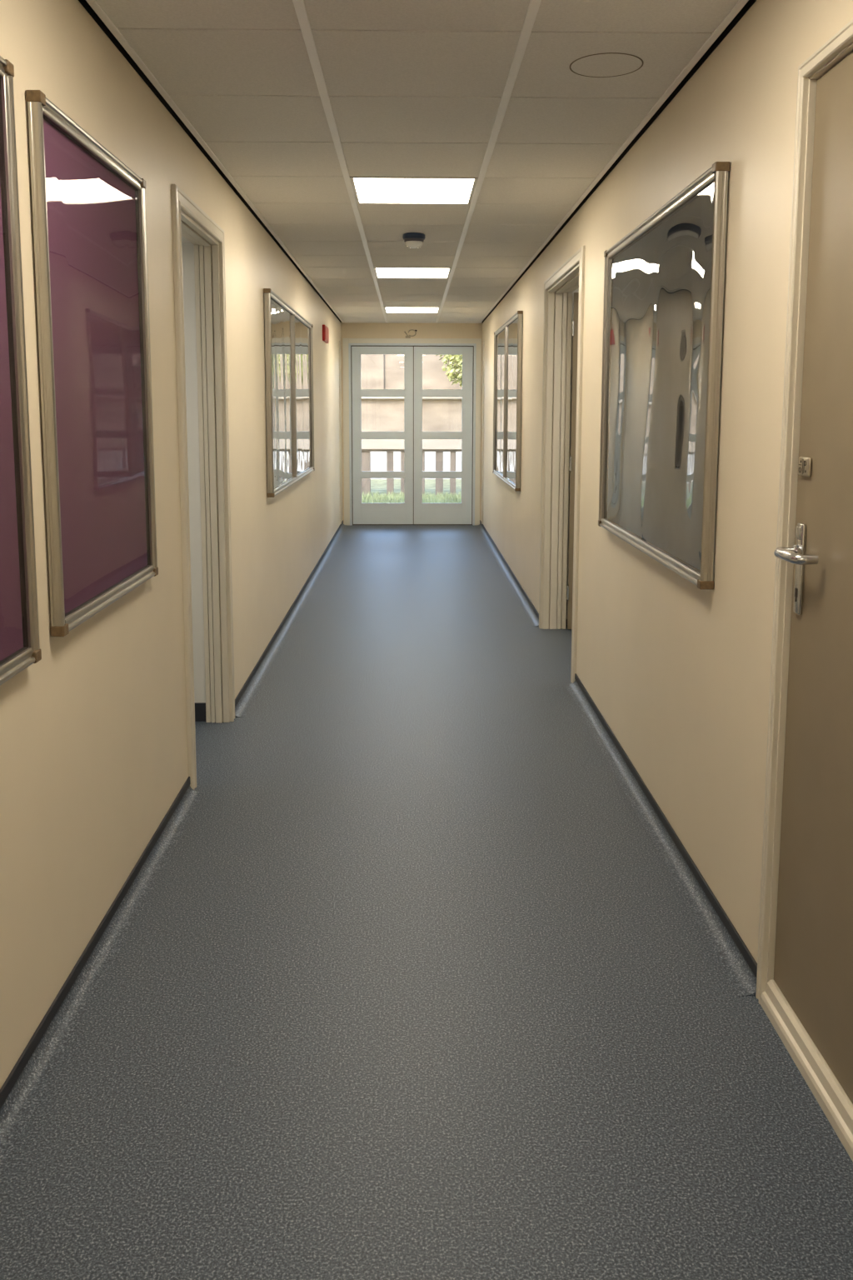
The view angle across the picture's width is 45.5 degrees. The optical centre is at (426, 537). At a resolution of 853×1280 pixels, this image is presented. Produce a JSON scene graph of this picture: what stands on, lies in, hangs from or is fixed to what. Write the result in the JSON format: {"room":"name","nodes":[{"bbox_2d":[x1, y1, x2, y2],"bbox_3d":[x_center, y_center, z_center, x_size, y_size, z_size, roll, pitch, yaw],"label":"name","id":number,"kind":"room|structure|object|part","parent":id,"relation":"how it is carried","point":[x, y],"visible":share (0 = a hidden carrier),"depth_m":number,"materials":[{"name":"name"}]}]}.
{"room":"school corridor","nodes":[
{"label":"school corridor","id":0,"kind":"room"},
{"bbox_2d":[0,0,342,1089],"bbox_3d":[-0.956,-0.591,4.847,0.100,2.800,14.994,0,7,-1],"label":"wall","id":1,"kind":"structure","parent":0,"point":[93,732],"depth_m":2.93,"materials":[{"name":"beige paint"}]},
{"bbox_2d":[0,55,41,684],"bbox_3d":[-0.836,-0.265,1.508,0.035,1.222,1.227,0,7,-1],"label":"noticeboard","id":2,"kind":"object","parent":1,"relation":"attached to","point":[19,628],"visible":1,"depth_m":2.07,"materials":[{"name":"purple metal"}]},
{"bbox_3d":[-0.833,-0.853,1.433,0.027,0.034,1.157,0,7,-1],"label":"frame rail","id":3,"kind":"part","parent":2,"relation":"part of","materials":[{"name":"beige metal"}]},
{"bbox_3d":[-0.849,-0.265,1.508,0.010,1.180,1.185,0,7,-1],"label":"panel","id":4,"kind":"part","parent":2,"relation":"part of","materials":[{"name":"purple fabric"}]},
{"bbox_3d":[-0.835,0.324,1.583,0.027,0.034,1.157,0,7,-1],"label":"frame rail","id":5,"kind":"part","parent":2,"relation":"part of","materials":[{"name":"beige metal"}]},
{"bbox_2d":[25,90,158,636],"bbox_3d":[-0.855,-0.422,2.695,0.035,1.200,0.882,0,7,-1],"label":"noticeboard","id":6,"kind":"object","parent":1,"relation":"attached to","point":[89,217],"visible":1,"depth_m":2.59,"materials":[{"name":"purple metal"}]},
{"bbox_3d":[-0.846,-0.368,2.276,0.027,1.150,0.034,0,7,-1],"label":"frame rail","id":7,"kind":"part","parent":6,"relation":"part of","materials":[{"name":"beige metal"}]},
{"bbox_3d":[-0.851,-0.999,2.622,0.027,0.034,0.812,0,7,-1],"label":"frame rail","id":8,"kind":"part","parent":6,"relation":"part of","materials":[{"name":"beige metal"}]},
{"bbox_3d":[-0.854,0.156,2.769,0.027,0.034,0.812,0,7,-1],"label":"frame rail","id":9,"kind":"part","parent":6,"relation":"part of","materials":[{"name":"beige metal"}]},
{"bbox_3d":[-0.859,-0.475,3.115,0.027,1.150,0.034,0,7,-1],"label":"frame rail","id":10,"kind":"part","parent":6,"relation":"part of","materials":[{"name":"beige metal"}]},
{"bbox_2d":[0,520,347,1172],"bbox_3d":[-0.879,0.767,5.021,0.058,0.062,14.994,0,7,-1],"label":"baseboard","id":11,"kind":"structure","parent":1,"relation":"attached to","point":[27,1082],"depth_m":2.65,"materials":[{"name":"plastic"}]},
{"bbox_2d":[171,183,234,789],"bbox_3d":[-0.937,-0.195,4.122,0.122,2.197,0.925,0,7,-1],"label":"door","id":12,"kind":"structure","parent":1,"relation":"in","point":[190,222],"depth_m":4.45,"materials":[{"name":"beige wood"}]},
{"bbox_3d":[-0.878,-0.140,3.695,0.018,2.197,0.062,0,7,-1],"label":"architrave","id":13,"kind":"part","parent":12,"relation":"part of","materials":[{"name":"beige wood"}]},
{"bbox_3d":[-0.883,-1.254,3.988,0.018,0.062,0.925,0,7,-1],"label":"architrave","id":14,"kind":"part","parent":12,"relation":"part of","materials":[{"name":"beige wood"}]},
{"bbox_3d":[-0.892,-0.249,4.551,0.018,2.197,0.062,0,7,-1],"label":"architrave","id":15,"kind":"part","parent":12,"relation":"part of","materials":[{"name":"beige wood"}]},
{"bbox_2d":[263,288,314,497],"bbox_3d":[-0.919,-0.973,7.030,0.044,1.179,2.502,0,7,-1],"label":"display case","id":16,"kind":"object","parent":1,"relation":"attached to","point":[288,342],"visible":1,"depth_m":6.66,"materials":[{"name":"clear glass"}]},
{"bbox_3d":[-0.936,-0.973,7.030,0.010,1.137,2.460,0,7,-1],"label":"panel","id":17,"kind":"part","parent":16,"relation":"part of","materials":[{"name":"silver metal"}]},
{"bbox_3d":[-0.897,-0.817,5.807,0.034,1.129,0.034,0,7,-1],"label":"frame rail","id":18,"kind":"part","parent":16,"relation":"part of","materials":[{"name":"beige metal"}]},
{"bbox_3d":[-0.915,-1.540,6.958,0.034,0.034,2.432,0,7,-1],"label":"frame rail","id":19,"kind":"part","parent":16,"relation":"part of","materials":[{"name":"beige metal"}]},
{"bbox_3d":[-0.917,-0.406,7.102,0.034,0.034,2.432,0,7,-1],"label":"frame rail","id":20,"kind":"part","parent":16,"relation":"part of","materials":[{"name":"beige metal"}]},
{"bbox_3d":[-0.936,-1.128,8.253,0.034,1.129,0.034,0,7,-1],"label":"frame rail","id":21,"kind":"part","parent":16,"relation":"part of","materials":[{"name":"beige metal"}]},
{"bbox_2d":[322,324,329,343],"bbox_3d":[-0.969,-1.952,9.768,0.032,0.150,0.400,0,7,-1],"label":"alarm box","id":22,"kind":"object","parent":1,"relation":"attached to","point":[325,329],"visible":1,"depth_m":9.61,"materials":[{"name":"red plastic"}]},
{"bbox_2d":[339,340,341,524],"bbox_3d":[-1.012,-1.220,11.931,0.012,2.138,0.060,0,7,-1],"label":"trim","id":23,"kind":"structure","parent":1,"relation":"attached to","point":[339,341],"depth_m":11.90,"materials":[{"name":"beige wood"}]},
{"bbox_2d":[181,235,206,721],"bbox_3d":[-1.716,-0.452,3.741,1.455,2.800,1.790,0,7,-1],"label":"wall","id":24,"kind":"structure","parent":0,"point":[188,274],"depth_m":4.53,"materials":[{"name":"grey paint"}]},
{"bbox_3d":[-1.680,0.801,4.651,1.355,0.085,0.010,0,7,-1],"label":"skirting","id":25,"kind":"part","parent":24,"relation":"part of","materials":[{"name":"grey"}]},
{"bbox_2d":[340,321,482,524],"bbox_3d":[-0.180,-1.549,12.396,3.200,2.800,0.200,0,7,-1],"label":"wall","id":26,"kind":"structure","parent":0,"point":[349,330],"depth_m":12.18,"materials":[{"name":"beige paint"}]},
{"bbox_2d":[404,329,417,338],"bbox_3d":[-0.190,-2.436,12.166,0.152,0.103,0.033,0,7,-1],"label":"cable loop","id":27,"kind":"object","parent":26,"relation":"attached to","point":[407,336],"visible":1,"depth_m":12.16,"materials":[{"name":"beige"}]},
{"bbox_2d":[342,338,481,525],"bbox_3d":[-0.176,-1.274,12.391,1.664,2.255,0.160,0,7,-1],"label":"door","id":28,"kind":"structure","parent":26,"relation":"in","point":[413,511],"depth_m":12.36,"materials":[{"name":"paint"}]},
{"bbox_3d":[-0.973,-1.274,12.383,0.071,2.255,0.152,0,7,-1],"label":"frame","id":29,"kind":"part","parent":28,"relation":"part of","materials":[{"name":"paint"}]},
{"bbox_3d":[-0.170,-2.363,12.257,1.530,0.060,0.152,0,7,-1],"label":"frame","id":30,"kind":"part","parent":28,"relation":"part of","materials":[{"name":"paint"}]},
{"bbox_3d":[-0.174,-0.160,12.548,1.478,0.006,0.130,0,7,-1],"label":"sill","id":31,"kind":"part","parent":28,"relation":"part of","materials":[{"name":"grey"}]},
{"bbox_3d":[0.624,-1.274,12.408,0.063,2.255,0.152,0,7,-1],"label":"frame","id":32,"kind":"part","parent":28,"relation":"part of","materials":[{"name":"paint"}]},
{"bbox_2d":[78,0,756,323],"bbox_3d":[-0.059,-1.639,4.728,1.690,0.046,14.994,0,7,-1],"label":"ceiling","id":33,"kind":"structure","parent":0,"point":[288,101],"depth_m":3.49,"materials":[{"name":"tile"}]},
{"bbox_2d":[384,306,439,313],"bbox_3d":[-0.152,-2.390,10.585,0.568,0.051,0.577,0,7,-1],"label":"ceiling light","id":34,"kind":"object","parent":33,"relation":"attached to","point":[387,309],"visible":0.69,"depth_m":10.57,"materials":[{"name":"white plastic"}]},
{"bbox_2d":[373,267,451,278],"bbox_3d":[-0.106,-2.021,7.683,0.568,0.051,0.577,0,7,-1],"label":"ceiling light","id":35,"kind":"object","parent":33,"relation":"attached to","point":[381,272],"visible":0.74,"depth_m":7.70,"materials":[{"name":"white plastic"}]},
{"bbox_2d":[350,176,478,204],"bbox_3d":[-0.060,-1.652,4.782,0.568,0.051,0.577,0,7,-1],"label":"ceiling light","id":36,"kind":"object","parent":33,"relation":"attached to","point":[379,190],"visible":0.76,"depth_m":4.78,"materials":[{"name":"white plastic"}]},
{"bbox_2d":[402,232,425,248],"bbox_3d":[-0.074,-1.741,5.978,0.134,0.080,0.134,0,7,-1],"label":"detector","id":37,"kind":"object","parent":33,"relation":"attached to","point":[412,240],"visible":1,"depth_m":5.93,"materials":[{"name":"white plastic"}]},
{"bbox_2d":[570,52,643,77],"bbox_3d":[0.535,-1.404,3.026,0.217,0.003,0.217,0,7,-1],"label":"round cover","id":38,"kind":"object","parent":33,"relation":"attached to","point":[607,64],"visible":1,"depth_m":3.02,"materials":[{"name":"plastic"}]},
{"bbox_2d":[0,525,852,1279],"bbox_3d":[0.037,0.863,5.007,5.400,0.120,15.314,0,7,-1],"label":"floor","id":39,"kind":"structure","parent":0,"point":[413,986],"depth_m":2.38,"materials":[{"name":"plastic"}]},
{"bbox_2d":[566,287,579,619],"bbox_3d":[1.770,-0.711,5.830,1.707,2.800,2.122,0,7,-1],"label":"wall","id":40,"kind":"structure","parent":0,"point":[577,289],"depth_m":6.79,"materials":[{"name":"grey paint"}]},
{"bbox_2d":[480,0,852,962],"bbox_3d":[0.858,-0.591,4.875,0.148,2.800,14.994,0,7,-1],"label":"wall","id":41,"kind":"structure","parent":0,"point":[679,672],"depth_m":2.94,"materials":[{"name":"beige paint"}]},
{"bbox_2d":[481,340,484,524],"bbox_3d":[0.666,-1.220,11.957,0.012,2.138,0.060,0,7,-1],"label":"trim","id":42,"kind":"structure","parent":41,"relation":"attached to","point":[483,341],"depth_m":11.94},
{"bbox_2d":[492,310,523,491],"bbox_3d":[0.699,-1.184,8.944,0.044,1.382,2.222,0,7,-1],"label":"display case","id":43,"kind":"object","parent":41,"relation":"attached to","point":[507,338],"visible":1,"depth_m":8.63,"materials":[{"name":"clear glass"}]},
{"bbox_3d":[0.678,-1.322,10.028,0.034,1.332,0.034,0,7,-1],"label":"frame rail","id":44,"kind":"part","parent":43,"relation":"part of","materials":[{"name":"beige metal"}]},
{"bbox_3d":[0.694,-0.516,9.029,0.034,0.034,2.152,0,7,-1],"label":"frame rail","id":45,"kind":"part","parent":43,"relation":"part of","materials":[{"name":"beige metal"}]},
{"bbox_3d":[0.697,-1.852,8.859,0.034,0.034,2.152,0,7,-1],"label":"frame rail","id":46,"kind":"part","parent":43,"relation":"part of","materials":[{"name":"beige metal"}]},
{"bbox_3d":[0.713,-1.046,7.860,0.034,1.332,0.034,0,7,-1],"label":"frame rail","id":47,"kind":"part","parent":43,"relation":"part of","materials":[{"name":"beige metal"}]},
{"bbox_3d":[0.716,-1.184,8.944,0.010,1.340,2.180,0,7,-1],"label":"panel","id":48,"kind":"part","parent":43,"relation":"part of","materials":[{"name":"silver metal"}]},
{"bbox_2d":[539,245,585,683],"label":"door frame","id":49,"kind":"structure","parent":41,"relation":"in","point":[570,276],"depth_m":6.43,"materials":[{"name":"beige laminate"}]},
{"bbox_3d":[0.749,-0.510,6.525,0.018,2.222,0.062,0,7,-1],"label":"architrave","id":50,"kind":"part","parent":49,"relation":"part of","materials":[{"name":"beige wood"}]},
{"bbox_3d":[0.762,-1.495,5.715,0.018,0.062,1.422,0,7,-1],"label":"architrave","id":51,"kind":"part","parent":49,"relation":"part of","materials":[{"name":"beige wood"}]},
{"bbox_3d":[0.770,-0.338,5.176,0.018,2.222,0.062,0,7,-1],"label":"architrave","id":52,"kind":"part","parent":49,"relation":"part of","materials":[{"name":"beige wood"}]},
{"bbox_2d":[475,520,757,996],"bbox_3d":[0.752,0.767,5.046,0.058,0.062,14.994,0,7,-1],"label":"baseboard","id":53,"kind":"structure","parent":41,"relation":"attached to","point":[738,963],"depth_m":3.33,"materials":[{"name":"plastic"}]},
{"bbox_2d":[598,161,730,589],"bbox_3d":[0.784,-0.530,3.585,0.044,1.166,1.582,0,7,-1],"label":"display case","id":54,"kind":"object","parent":41,"relation":"attached to","point":[664,281],"visible":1,"depth_m":3.36,"materials":[{"name":"glass"}]},
{"bbox_3d":[0.768,-0.627,4.351,0.034,1.116,0.034,0,7,-1],"label":"frame rail","id":55,"kind":"part","parent":54,"relation":"part of","materials":[{"name":"beige metal"}]},
{"bbox_3d":[0.779,0.031,3.656,0.034,0.034,1.512,0,7,-1],"label":"frame rail","id":56,"kind":"part","parent":54,"relation":"part of","materials":[{"name":"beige metal"}]},
{"bbox_3d":[0.781,-1.090,3.513,0.034,0.034,1.512,0,7,-1],"label":"frame rail","id":57,"kind":"part","parent":54,"relation":"part of","materials":[{"name":"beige metal"}]},
{"bbox_3d":[0.793,-0.432,2.818,0.034,1.116,0.034,0,7,-1],"label":"frame rail","id":58,"kind":"part","parent":54,"relation":"part of","materials":[{"name":"beige metal"}]},
{"bbox_2d":[755,19,852,1161],"bbox_3d":[0.838,0.114,1.835,0.128,2.168,1.045,0,7,-1],"label":"door","id":59,"kind":"structure","parent":41,"relation":"in","point":[805,975],"depth_m":2.18,"materials":[{"name":"beige laminate"}]},
{"bbox_3d":[0.815,0.050,2.336,0.018,2.168,0.034,0,7,-1],"label":"architrave","id":60,"kind":"part","parent":59,"relation":"part of","materials":[{"name":"beige wood"}]},
{"bbox_3d":[0.798,0.040,2.197,0.060,0.025,0.139,0,7,-1],"label":"lever","id":61,"kind":"part","parent":59,"relation":"part of","materials":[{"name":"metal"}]},
{"bbox_3d":[0.831,-0.155,2.233,0.009,0.042,0.060,0,7,-1],"label":"lock plate","id":62,"kind":"part","parent":59,"relation":"part of","materials":[{"name":"silver metal"}]},
{"bbox_3d":[0.825,-0.944,1.700,0.018,0.034,1.045,0,7,-1],"label":"architrave","id":63,"kind":"part","parent":59,"relation":"part of","materials":[{"name":"beige wood"}]},
{"label":"outside","id":64,"kind":"structure","parent":0,"visible":0},
{"bbox_2d":[364,479,461,502],"bbox_3d":[-0.400,-1.703,26.289,28.000,0.200,27.406,0,7,-1],"label":"lawn","id":65,"kind":"structure","parent":64,"point":[380,485],"depth_m":19.82,"materials":[{"name":"plant"}]},
{"bbox_2d":[360,354,462,479],"bbox_3d":[-0.331,-2.808,21.898,12.000,3.100,0.440,0,7,-1],"label":"building","id":66,"kind":"structure","parent":65,"relation":"on","point":[377,371],"depth_m":21.81,"materials":[{"name":"beige brick"}]},
{"bbox_2d":[361,439,461,495],"bbox_3d":[-0.265,-1.236,17.784,5.200,1.020,0.260,0,7,-1],"label":"fence","id":67,"kind":"object","parent":65,"relation":"on","point":[390,446],"visible":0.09,"depth_m":17.71,"materials":[{"name":"brown wood"}]},
{"bbox_3d":[-1.065,-1.127,17.785,0.170,0.800,0.100,0,7,-1],"label":"post","id":68,"kind":"part","parent":67,"relation":"part of","materials":[{"name":"brown wood"}]},
{"bbox_3d":[-0.635,-1.127,17.792,0.120,0.800,0.100,0,7,-1],"label":"post","id":69,"kind":"part","parent":67,"relation":"part of","materials":[{"name":"wood"}]},
{"bbox_3d":[-0.396,-1.127,17.796,0.110,0.800,0.100,0,7,-1],"label":"post","id":70,"kind":"part","parent":67,"relation":"part of","materials":[{"name":"wood"}]},
{"bbox_3d":[-0.265,-1.516,17.748,5.200,0.035,0.160,0,7,-1],"label":"rail","id":71,"kind":"part","parent":67,"relation":"part of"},
{"bbox_3d":[-0.096,-1.127,17.801,0.130,0.800,0.100,0,7,-1],"label":"post","id":72,"kind":"part","parent":67,"relation":"part of","materials":[{"name":"brown wood"}]},
{"bbox_3d":[0.224,-1.127,17.806,0.130,0.800,0.100,0,7,-1],"label":"post","id":73,"kind":"part","parent":67,"relation":"part of","materials":[{"name":"brown wood"}]},
{"bbox_3d":[0.464,-1.127,17.810,0.100,0.800,0.100,0,7,-1],"label":"post","id":74,"kind":"part","parent":67,"relation":"part of","materials":[{"name":"brown wood"}]},
{"bbox_2d":[361,490,461,502],"bbox_3d":[-0.239,-0.555,15.955,4.477,0.130,3.494,0,7,-1],"label":"grass","id":75,"kind":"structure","parent":65,"relation":"on","point":[447,497],"depth_m":16.79,"materials":[{"name":"green plant"}]},
{"bbox_2d":[435,354,462,386],"bbox_3d":[1.234,-2.879,20.136,2.169,3.696,1.276,0,7,-1],"label":"tree","id":76,"kind":"object","parent":65,"relation":"on","point":[454,359],"visible":0.06,"depth_m":19.84,"materials":[{"name":"green plant"}]}
]}

